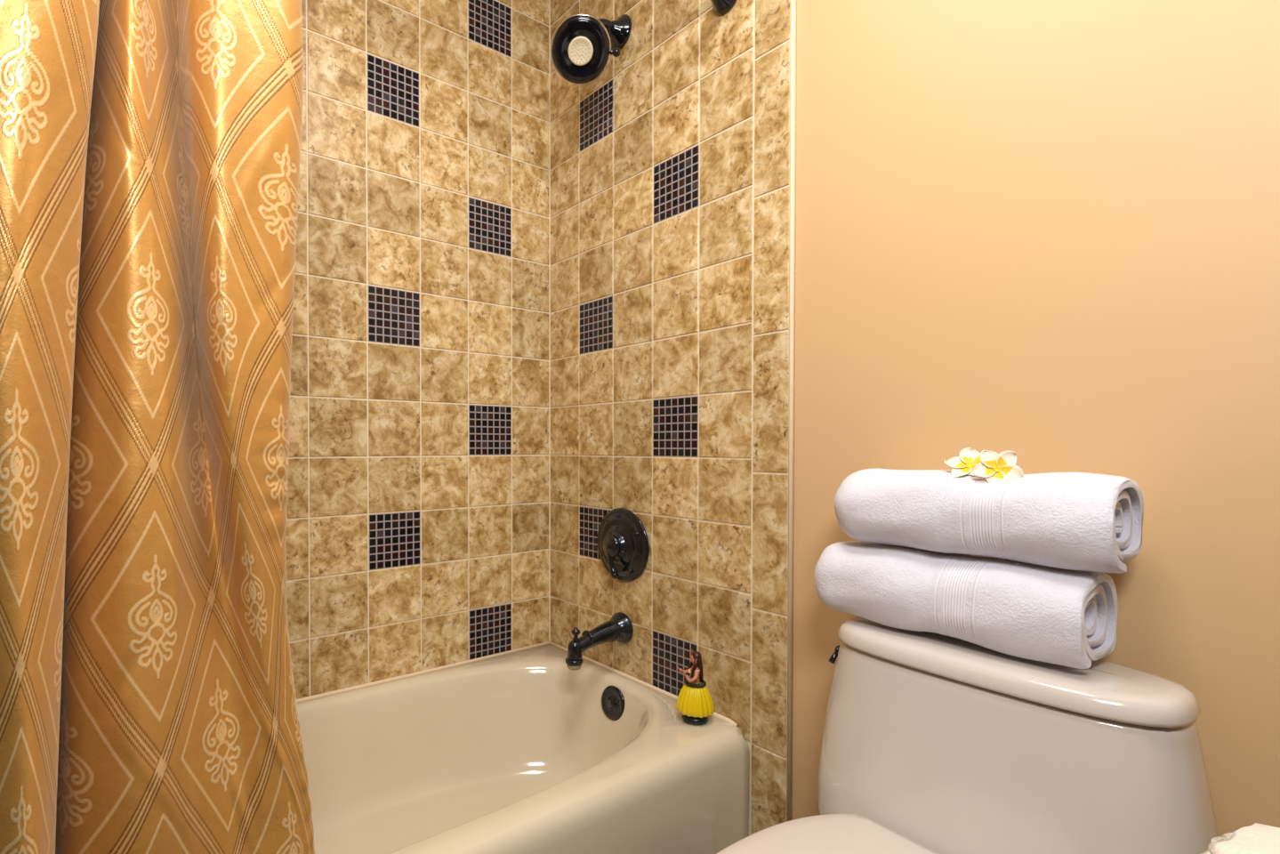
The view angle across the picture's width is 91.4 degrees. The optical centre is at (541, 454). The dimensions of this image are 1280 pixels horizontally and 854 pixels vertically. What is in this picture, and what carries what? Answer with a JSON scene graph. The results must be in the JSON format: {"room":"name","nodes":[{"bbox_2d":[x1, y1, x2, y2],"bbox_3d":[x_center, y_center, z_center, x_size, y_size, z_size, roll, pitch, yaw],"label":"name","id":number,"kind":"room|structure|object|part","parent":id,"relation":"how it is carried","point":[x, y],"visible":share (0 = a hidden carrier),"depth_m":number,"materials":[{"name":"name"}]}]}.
{"room":"bathroom","nodes":[
{"label":"bathroom","id":0,"kind":"room"},
{"bbox_2d":[285,0,550,699],"bbox_3d":[-1.133,-0.281,1.223,3.020,2.500,0.120,-1,1,-36],"label":"wall","id":1,"kind":"structure","parent":0,"point":[417,536],"depth_m":1.73,"materials":[{"name":"beige tile"}]},
{"bbox_2d":[549,0,790,836],"bbox_3d":[0.325,-0.287,1.681,0.120,2.500,0.850,-1,1,-36],"label":"tiled wall","id":2,"kind":"structure","parent":0,"point":[670,168],"depth_m":1.55,"materials":[{"name":"beige tile"}]},
{"bbox_2d":[550,13,631,84],"bbox_3d":[0.134,-1.108,1.641,0.219,0.208,0.141,-1,1,-36],"label":"shower","id":3,"kind":"object","parent":2,"relation":"attached to","point":[583,44],"visible":1,"depth_m":1.62,"materials":[{"name":"black metal"}]},
{"bbox_3d":[0.165,-1.151,1.668,0.100,0.064,0.040,-1,1,-36],"label":"shower arm","id":4,"kind":"part","parent":3,"relation":"part of","materials":[{"name":"black metal"}]},
{"bbox_3d":[0.186,-1.053,1.614,0.043,0.019,0.021,0,1,-2],"label":"spray lever","id":5,"kind":"part","parent":3,"relation":"part of","materials":[{"name":"black metal"}]},
{"bbox_2d":[565,611,633,670],"bbox_3d":[0.148,0.500,1.663,0.196,0.121,0.086,-1,1,-36],"label":"tub spout","id":6,"kind":"object","parent":2,"relation":"attached to","point":[619,628],"visible":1,"depth_m":1.65,"materials":[{"name":"black metal"}]},
{"bbox_3d":[0.091,0.472,1.622,0.025,0.036,0.025,-1,1,-36],"label":"diverter knob","id":7,"kind":"part","parent":6,"relation":"part of","materials":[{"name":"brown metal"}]},
{"bbox_2d":[596,507,649,581],"bbox_3d":[0.204,0.250,1.699,0.059,0.207,0.207,-1,1,-36],"label":"shower valve","id":8,"kind":"object","parent":2,"relation":"attached to","point":[622,540],"visible":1,"depth_m":1.68,"materials":[{"name":"black metal"}]},
{"bbox_3d":[0.196,0.299,1.688,0.026,0.079,0.032,-1,1,-36],"label":"lever handle","id":9,"kind":"part","parent":8,"relation":"part of","materials":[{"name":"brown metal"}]},
{"bbox_2d":[710,0,736,15],"bbox_3d":[-0.190,-1.050,0.975,1.526,0.074,0.074,-1,1,-36],"label":"curtain rod","id":10,"kind":"object","parent":2,"relation":"attached to","point":[720,7],"visible":1,"depth_m":1.41,"materials":[{"name":"black metal"}]},
{"bbox_2d":[0,0,315,853],"bbox_3d":[-0.424,-0.064,0.676,0.358,1.886,0.275,-1,1,-36],"label":"shower curtain","id":11,"kind":"object","parent":10,"relation":"hanging from","point":[150,149],"visible":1,"depth_m":0.67,"materials":[{"name":"gold fabric"}]},
{"bbox_2d":[786,0,796,821],"bbox_3d":[0.530,-0.282,1.302,0.011,2.500,0.008,-1,1,-36],"label":"trim","id":12,"kind":"structure","parent":2,"relation":"attached to","point":[793,3],"depth_m":1.30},
{"bbox_2d":[792,0,1279,836],"bbox_3d":[1.208,-0.271,0.467,0.110,2.500,2.152,-1,1,-36],"label":"wall","id":13,"kind":"structure","parent":0,"point":[1046,232],"depth_m":0.94,"materials":[{"name":"beige paint"}]},
{"bbox_3d":[-0.272,1.015,0.031,3.100,0.060,3.150,-1,1,-36],"label":"floor","id":14,"kind":"structure","parent":0,"visible":0},
{"bbox_2d":[296,641,749,853],"bbox_3d":[-0.366,0.790,1.250,1.522,0.358,0.756,-1,1,-36],"label":"bathtub","id":15,"kind":"object","parent":14,"relation":"on","point":[518,751],"visible":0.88,"depth_m":1.55,"materials":[{"name":"ceramic"}]},
{"bbox_3d":[0.193,0.670,1.664,0.020,0.088,0.089,-1,1,-36],"label":"overflow plate","id":16,"kind":"part","parent":15,"relation":"part of","materials":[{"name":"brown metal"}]},
{"bbox_2d":[676,649,714,724],"bbox_3d":[0.356,0.535,1.428,0.086,0.161,0.086,0,1,-1],"label":"figurine","id":17,"kind":"object","parent":15,"relation":"on","point":[695,702],"visible":1,"depth_m":1.41,"materials":[{"name":"yellow plastic"}]},
{"bbox_2d":[716,616,1217,853],"bbox_3d":[0.460,0.632,0.788,0.694,0.686,0.479,-1,1,-33],"label":"toilet","id":18,"kind":"object","parent":14,"relation":"on","point":[933,743],"visible":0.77,"depth_m":0.83,"materials":[{"name":"ceramic"}]},
{"bbox_3d":[0.372,0.563,0.729,0.448,0.018,0.368,-1,1,-33],"label":"seat lid","id":19,"kind":"part","parent":18,"relation":"part of","materials":[{"name":"plastic"}]},
{"bbox_3d":[0.520,0.351,1.086,0.031,0.032,0.012,0,1,-23],"label":"flush lever","id":20,"kind":"part","parent":18,"relation":"part of","materials":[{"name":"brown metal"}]},
{"bbox_2d":[814,540,1117,668],"bbox_3d":[0.641,0.215,0.975,0.166,0.129,0.375,0,1,-33],"label":"rolled towel","id":21,"kind":"object","parent":18,"relation":"on","point":[1061,616],"visible":0.98,"depth_m":0.88,"materials":[{"name":"white fabric"}]},
{"bbox_2d":[834,468,1143,573],"bbox_3d":[0.661,0.087,0.950,0.164,0.129,0.366,-1,1,-34],"label":"rolled towel","id":22,"kind":"object","parent":21,"relation":"on","point":[1084,521],"visible":1,"depth_m":0.86,"materials":[{"name":"white fabric"}]},
{"bbox_2d":[944,447,982,477],"bbox_3d":[0.646,0.014,0.934,0.052,0.051,0.063,0,1,-30],"label":"blossom","id":23,"kind":"object","parent":22,"relation":"on","point":[968,458],"visible":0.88,"depth_m":0.94,"materials":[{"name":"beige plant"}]},
{"bbox_2d":[970,449,1023,483],"bbox_3d":[0.657,0.021,0.892,0.059,0.059,0.038,0,1,17],"label":"blossom","id":24,"kind":"object","parent":22,"relation":"on","point":[1002,467],"visible":1,"depth_m":0.89,"materials":[{"name":"beige plant"}]},
{"bbox_3d":[0.667,0.303,0.920,0.197,0.032,0.433,-1,1,-33],"label":"tank lid","id":25,"kind":"part","parent":18,"relation":"part of","materials":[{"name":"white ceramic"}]},
{"bbox_3d":[0.564,0.671,0.142,0.450,0.625,0.620,-1,1,-36],"label":"cabinet","id":26,"kind":"object","parent":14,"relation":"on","visible":0},
{"bbox_2d":[1200,822,1279,853],"bbox_3d":[0.520,0.312,0.309,0.330,0.084,0.291,-1,1,-36],"label":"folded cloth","id":27,"kind":"object","parent":26,"relation":"on","point":[1257,838],"visible":1,"depth_m":0.46,"materials":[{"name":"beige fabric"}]}
]}

